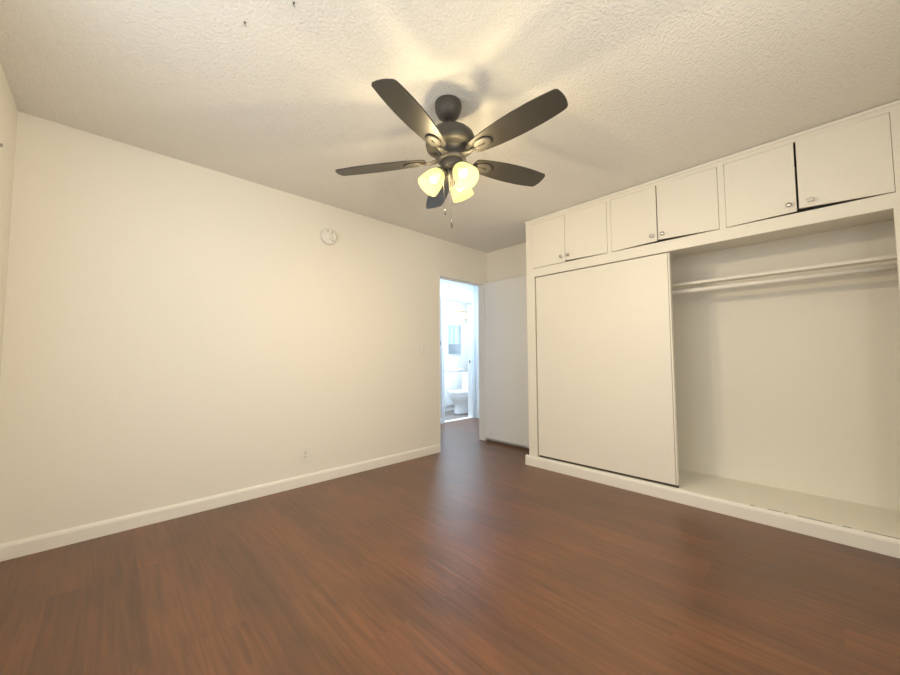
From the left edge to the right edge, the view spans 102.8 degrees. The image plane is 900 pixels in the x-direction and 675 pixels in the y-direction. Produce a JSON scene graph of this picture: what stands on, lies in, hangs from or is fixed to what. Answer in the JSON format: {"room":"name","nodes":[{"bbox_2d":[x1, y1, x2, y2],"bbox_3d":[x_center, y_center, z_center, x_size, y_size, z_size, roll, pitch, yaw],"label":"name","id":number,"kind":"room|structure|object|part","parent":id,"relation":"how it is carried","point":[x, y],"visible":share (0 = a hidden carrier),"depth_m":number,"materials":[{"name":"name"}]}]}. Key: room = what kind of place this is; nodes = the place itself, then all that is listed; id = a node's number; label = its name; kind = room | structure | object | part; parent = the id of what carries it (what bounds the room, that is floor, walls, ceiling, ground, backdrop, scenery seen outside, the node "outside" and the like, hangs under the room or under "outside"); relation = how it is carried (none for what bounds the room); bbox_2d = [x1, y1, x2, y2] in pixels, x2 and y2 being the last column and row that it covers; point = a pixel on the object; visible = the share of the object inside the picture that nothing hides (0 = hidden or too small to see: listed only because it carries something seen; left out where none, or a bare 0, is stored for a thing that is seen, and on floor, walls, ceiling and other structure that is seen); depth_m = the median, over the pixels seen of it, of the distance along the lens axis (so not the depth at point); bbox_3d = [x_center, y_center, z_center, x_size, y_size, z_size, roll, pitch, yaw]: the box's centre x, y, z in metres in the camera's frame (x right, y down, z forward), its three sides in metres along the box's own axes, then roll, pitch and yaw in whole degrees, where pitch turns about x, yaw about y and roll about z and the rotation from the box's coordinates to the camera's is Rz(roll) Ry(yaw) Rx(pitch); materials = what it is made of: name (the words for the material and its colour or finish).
{"room":"empty bedroom","nodes":[
{"label":"empty bedroom","id":0,"kind":"room"},
{"bbox_2d":[0,63,17,376],"bbox_3d":[-1.125,-0.127,0.526,0.100,2.440,3.802,3,-4,-44],"label":"wall","id":1,"kind":"structure","parent":0,"point":[8,109],"depth_m":1.86,"materials":[{"name":"paint"}]},
{"bbox_2d":[0,111,488,543],"bbox_3d":[-0.984,0.030,3.350,4.210,2.440,0.095,3,-4,-44],"label":"wall","id":2,"kind":"structure","parent":0,"point":[176,331],"depth_m":2.49,"materials":[{"name":"paint"}]},
{"bbox_2d":[0,444,439,561],"bbox_3d":[-1.253,1.186,2.948,3.149,0.088,0.014,3,-4,-44],"label":"baseboard","id":3,"kind":"structure","parent":2,"relation":"attached to","point":[39,543],"depth_m":2.42,"materials":[{"name":"paint"}]},
{"bbox_2d":[301,447,308,461],"bbox_3d":[-1.210,0.978,3.005,0.070,0.114,0.008,3,-4,-44],"label":"power outlet","id":4,"kind":"object","parent":2,"relation":"attached to","point":[304,451],"visible":1,"depth_m":3.00,"materials":[{"name":"white plastic"}]},
{"bbox_2d":[321,228,336,244],"bbox_3d":[-1.082,-0.904,3.216,0.146,0.146,0.043,3,-4,-44],"label":"smoke detector","id":5,"kind":"object","parent":2,"relation":"attached to","point":[328,236],"visible":1,"depth_m":3.20,"materials":[{"name":"white plastic"}]},
{"bbox_2d":[421,344,425,354],"bbox_3d":[-0.287,0.134,3.932,0.070,0.114,0.018,3,-4,-44],"label":"light switch","id":6,"kind":"object","parent":2,"relation":"attached to","point":[423,347],"visible":1,"depth_m":3.93,"materials":[{"name":"white plastic"}]},
{"bbox_2d":[439,274,485,451],"bbox_3d":[0.133,0.294,4.401,0.796,2.020,0.105,3,-4,-44],"label":"trim","id":7,"kind":"structure","parent":2,"relation":"attached to","point":[481,316],"depth_m":4.64,"materials":[{"name":"paint"}]},
{"bbox_2d":[484,275,528,446],"bbox_3d":[0.721,0.271,4.367,0.044,1.986,0.767,3,-4,-44],"label":"door","id":8,"kind":"structure","parent":2,"relation":"in","point":[505,301],"depth_m":4.38,"materials":[{"name":"paint"}]},
{"bbox_2d":[0,410,899,674],"bbox_3d":[0.336,1.302,3.636,6.606,0.080,6.400,3,-4,-44],"label":"floor","id":9,"kind":"structure","parent":0,"point":[469,558],"depth_m":1.65,"materials":[{"name":"brown wood"}]},
{"bbox_2d":[445,362,463,410],"bbox_3d":[-0.058,0.986,7.319,0.680,0.966,0.285,3,-4,-44],"label":"vanity","id":10,"kind":"object","parent":9,"relation":"on","point":[453,377],"visible":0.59,"depth_m":7.24,"materials":[{"name":"paint"}]},
{"bbox_3d":[-0.083,1.023,7.122,0.295,0.670,0.012,3,-4,-44],"label":"cabinet door","id":11,"kind":"part","parent":10,"relation":"part of","materials":[{"name":"paint"}]},
{"bbox_2d":[445,369,463,370],"bbox_3d":[-0.059,0.662,7.337,0.680,0.035,0.285,3,-4,-44],"label":"countertop","id":12,"kind":"structure","parent":10,"relation":"on","point":[445,369],"depth_m":7.27,"materials":[{"name":"ceramic"}]},
{"bbox_3d":[0.138,1.034,7.332,0.295,0.670,0.012,3,-4,-44],"label":"cabinet door","id":13,"kind":"part","parent":10,"relation":"part of","materials":[{"name":"paint"}]},
{"bbox_2d":[448,372,467,414],"bbox_3d":[0.258,1.060,6.872,0.714,0.765,0.420,3,-4,-44],"label":"toilet","id":14,"kind":"object","parent":9,"relation":"on","point":[459,398],"visible":0.65,"depth_m":6.70,"materials":[{"name":"ceramic"}]},
{"bbox_3d":[0.169,1.015,6.790,0.469,0.025,0.380,3,-4,-44],"label":"lid","id":15,"kind":"part","parent":14,"relation":"part of","materials":[{"name":"ceramic"}]},
{"bbox_3d":[0.222,1.246,6.827,0.595,0.388,0.364,3,-4,-44],"label":"bowl","id":16,"kind":"part","parent":14,"relation":"part of","materials":[{"name":"ceramic"}]},
{"bbox_3d":[0.436,0.889,7.053,0.200,0.345,0.400,3,-4,-44],"label":"tank","id":17,"kind":"part","parent":14,"relation":"part of","materials":[{"name":"ceramic"}]},
{"bbox_2d":[525,194,899,557],"bbox_3d":[1.899,0.245,2.810,0.568,1.925,2.756,3,-4,-44],"label":"closet","id":18,"kind":"object","parent":9,"relation":"on","point":[777,405],"visible":1,"depth_m":2.72,"materials":[{"name":"paint"}]},
{"bbox_3d":[0.993,0.303,3.782,0.534,1.925,0.020,3,-4,-44],"label":"panel","id":19,"kind":"part","parent":18,"relation":"part of","materials":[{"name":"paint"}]},
{"bbox_2d":[526,198,609,271],"bbox_3d":[1.251,-0.932,3.535,0.590,0.513,0.840,3,-4,-44],"label":"cabinet","id":20,"kind":"object","parent":18,"relation":"on","point":[582,232],"visible":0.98,"depth_m":3.31,"materials":[{"name":"paint"}]},
{"bbox_3d":[0.952,-0.917,3.479,0.018,0.443,0.350,3,-4,-44],"label":"door","id":21,"kind":"part","parent":20,"relation":"part of","materials":[{"name":"paint"}]},
{"bbox_3d":[1.208,-0.933,3.209,0.018,0.443,0.386,3,-4,-44],"label":"door","id":22,"kind":"part","parent":20,"relation":"part of","materials":[{"name":"paint"}]},
{"bbox_3d":[1.273,0.246,3.114,0.034,1.735,1.174,3,-4,-44],"label":"sliding door","id":23,"kind":"part","parent":18,"relation":"part of","materials":[{"name":"paint"}]},
{"bbox_2d":[608,161,735,258],"bbox_3d":[1.807,-0.967,2.953,0.590,0.513,0.771,3,-4,-44],"label":"cabinet","id":24,"kind":"object","parent":18,"relation":"on","point":[689,204],"visible":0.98,"depth_m":2.74,"materials":[{"name":"paint"}]},
{"bbox_3d":[1.487,-0.951,2.918,0.018,0.443,0.346,3,-4,-43],"label":"door","id":25,"kind":"part","parent":24,"relation":"part of","materials":[{"name":"paint"}]},
{"bbox_3d":[1.742,-0.967,2.650,0.018,0.443,0.381,3,-4,-44],"label":"door","id":26,"kind":"part","parent":24,"relation":"part of","materials":[{"name":"paint"}]},
{"bbox_2d":[671,254,896,287],"bbox_3d":[1.911,-0.427,2.865,0.085,0.021,2.630,3,-4,-44],"label":"closet shelf","id":27,"kind":"object","parent":18,"relation":"attached to","point":[889,257],"visible":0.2,"depth_m":2.41,"materials":[{"name":"paint"}]},
{"bbox_2d":[672,263,897,294],"bbox_3d":[1.901,-0.370,2.822,0.035,0.035,2.674,3,-4,-44],"label":"closet rod","id":28,"kind":"object","parent":18,"relation":"attached to","point":[889,266],"visible":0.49,"depth_m":2.39,"materials":[{"name":"paint"}]},
{"bbox_3d":[2.115,0.207,2.992,0.008,1.830,2.678,3,-4,-44],"label":"panel","id":29,"kind":"part","parent":18,"relation":"part of","materials":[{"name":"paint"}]},
{"bbox_2d":[720,103,899,246],"bbox_3d":[2.453,-1.008,2.272,0.597,0.513,1.108,3,-4,-44],"label":"cabinet","id":30,"kind":"object","parent":18,"relation":"on","point":[855,160],"visible":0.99,"depth_m":2.18,"materials":[{"name":"paint"}]},
{"bbox_3d":[2.023,-0.985,2.357,0.018,0.443,0.349,3,-4,-43],"label":"door","id":31,"kind":"part","parent":30,"relation":"part of","materials":[{"name":"paint"}]},
{"bbox_3d":[2.275,-1.001,2.086,0.371,0.443,0.018,-3,-4,44],"label":"door","id":32,"kind":"part","parent":30,"relation":"part of","materials":[{"name":"paint"}]},
{"bbox_2d":[0,0,899,252],"bbox_3d":[0.323,-1.310,2.047,4.210,0.080,3.897,3,-4,-44],"label":"ceiling","id":33,"kind":"structure","parent":0,"point":[285,100],"depth_m":1.78,"materials":[{"name":"white paint"}]},
{"bbox_2d":[335,78,567,227],"bbox_3d":[-0.001,-0.916,1.993,1.241,0.710,1.192,0,-3,-11],"label":"ceiling fan","id":34,"kind":"object","parent":33,"relation":"hanging from","point":[450,141],"visible":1,"depth_m":1.85,"materials":[{"name":"brown wood"}]},
{"bbox_3d":[-0.382,-0.940,1.989,0.507,0.037,0.139,-4,-2,7],"label":"blade","id":35,"kind":"part","parent":34,"relation":"part of","materials":[{"name":"brown wood"}]},
{"bbox_3d":[-0.155,-0.970,1.587,0.140,0.037,0.507,-5,-3,25],"label":"blade","id":36,"kind":"part","parent":34,"relation":"part of","materials":[{"name":"brown wood"}]},
{"bbox_3d":[-0.153,-0.948,1.966,0.206,0.022,0.068,-4,-2,7],"label":"blade arm","id":37,"kind":"part","parent":34,"relation":"part of","materials":[{"name":"brown metal"}]},
{"bbox_3d":[-0.097,-0.829,1.908,0.145,0.148,0.126,-3,-2,-17],"label":"lamp shade","id":38,"kind":"part","parent":34,"relation":"part of","materials":[{"name":"white"}]},
{"bbox_3d":[-0.061,-0.961,1.798,0.068,0.022,0.206,-5,-3,25],"label":"blade arm","id":39,"kind":"part","parent":34,"relation":"part of","materials":[{"name":"brown metal"}]},
{"bbox_3d":[-0.070,-0.945,2.331,0.140,0.037,0.507,-3,-2,-11],"label":"blade","id":40,"kind":"part","parent":34,"relation":"part of","materials":[{"name":"brown wood"}]},
{"bbox_3d":[0.063,-0.834,2.036,0.126,0.148,0.145,-5,-3,30],"label":"lamp shade","id":41,"kind":"part","parent":34,"relation":"part of","materials":[{"name":"white"}]},
{"bbox_3d":[0.060,-0.863,1.873,0.048,0.063,0.060,-2,-3,-38],"label":"bulb","id":42,"kind":"part","parent":34,"relation":"part of","materials":[{"name":"white glass"}]},
{"bbox_3d":[0.076,-0.842,1.853,0.126,0.148,0.145,-2,-3,-38],"label":"lamp shade","id":43,"kind":"part","parent":34,"relation":"part of","materials":[{"name":"white"}]},
{"bbox_3d":[0.127,-0.971,1.834,0.206,0.022,0.068,-6,-3,43],"label":"blade arm","id":44,"kind":"part","parent":34,"relation":"part of","materials":[{"name":"brown metal"}]},
{"bbox_3d":[0.151,-0.964,2.024,0.206,0.022,0.068,-2,-3,-29],"label":"blade arm","id":45,"kind":"part","parent":34,"relation":"part of","materials":[{"name":"brown metal"}]},
{"bbox_3d":[0.350,-0.978,2.140,0.507,0.037,0.140,-2,-3,-29],"label":"blade","id":46,"kind":"part","parent":34,"relation":"part of","materials":[{"name":"brown wood"}]},
{"bbox_3d":[0.298,-0.994,1.681,0.507,0.037,0.139,-6,-3,43],"label":"blade","id":47,"kind":"part","parent":34,"relation":"part of","materials":[{"name":"brown wood"}]},
{"bbox_2d":[444,300,467,371],"bbox_3d":[-0.504,0.246,7.259,2.900,2.440,0.100,3,-4,-44],"label":"wall","id":48,"kind":"structure","parent":0,"point":[454,361],"depth_m":7.87,"materials":[{"name":"paint"}]},
{"bbox_2d":[447,324,461,354],"bbox_3d":[0.095,0.041,7.758,0.420,0.660,0.024,3,-4,-44],"label":"mirror","id":49,"kind":"object","parent":48,"relation":"attached to","point":[454,345],"visible":1,"depth_m":7.74,"materials":[{"name":"mirror"}]},
{"bbox_2d":[449,309,467,317],"bbox_3d":[0.166,-0.529,7.771,0.540,0.180,0.152,3,-4,-44],"label":"vanity light","id":50,"kind":"object","parent":48,"relation":"attached to","point":[451,314],"visible":0.98,"depth_m":7.73,"materials":[{"name":"paint"}]},
{"bbox_2d":[440,279,474,417],"bbox_3d":[-0.312,0.162,5.757,4.500,2.440,0.090,3,-4,-44],"label":"wall","id":51,"kind":"structure","parent":0,"point":[448,289],"depth_m":6.11,"materials":[{"name":"paint"}]},
{"bbox_2d":[441,297,474,422],"bbox_3d":[0.107,0.374,6.135,0.783,2.054,0.112,3,-4,-44],"label":"trim","id":52,"kind":"structure","parent":51,"relation":"attached to","point":[470,305],"depth_m":6.31,"materials":[{"name":"paint"}]},
{"bbox_2d":[445,417,471,422],"bbox_3d":[0.117,1.394,6.092,0.660,0.012,0.092,3,-4,-44],"label":"trim","id":53,"kind":"structure","parent":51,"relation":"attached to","point":[464,417],"depth_m":6.08,"materials":[{"name":"paint"}]},
{"bbox_2d":[474,286,478,417],"bbox_3d":[0.865,0.170,5.997,0.065,2.440,1.187,3,-4,-44],"label":"door frame","id":54,"kind":"structure","parent":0,"point":[476,345],"depth_m":6.37,"materials":[{"name":"paint"}]},
{"bbox_2d":[487,242,525,282],"bbox_3d":[1.848,0.018,3.360,0.100,2.440,3.802,3,-4,-44],"label":"wall","id":55,"kind":"structure","parent":0,"point":[509,262],"depth_m":4.52,"materials":[{"name":"paint"}]},
{"bbox_2d":[489,439,528,447],"bbox_3d":[0.832,1.252,4.282,0.010,0.088,0.962,3,-4,-44],"label":"baseboard","id":56,"kind":"structure","parent":55,"relation":"attached to","point":[489,439],"depth_m":4.38,"materials":[{"name":"paint"}]},
{"bbox_3d":[1.639,-0.135,0.606,4.010,2.440,0.100,3,-4,-44],"label":"wall","id":57,"kind":"structure","parent":0,"visible":0},
{"bbox_2d":[525,100,899,223],"bbox_3d":[1.705,-1.228,2.690,0.010,0.019,2.724,3,-4,-44],"label":"trim","id":58,"kind":"structure","parent":57,"relation":"attached to","point":[897,101],"depth_m":2.42,"materials":[{"name":"paint"}]}
]}

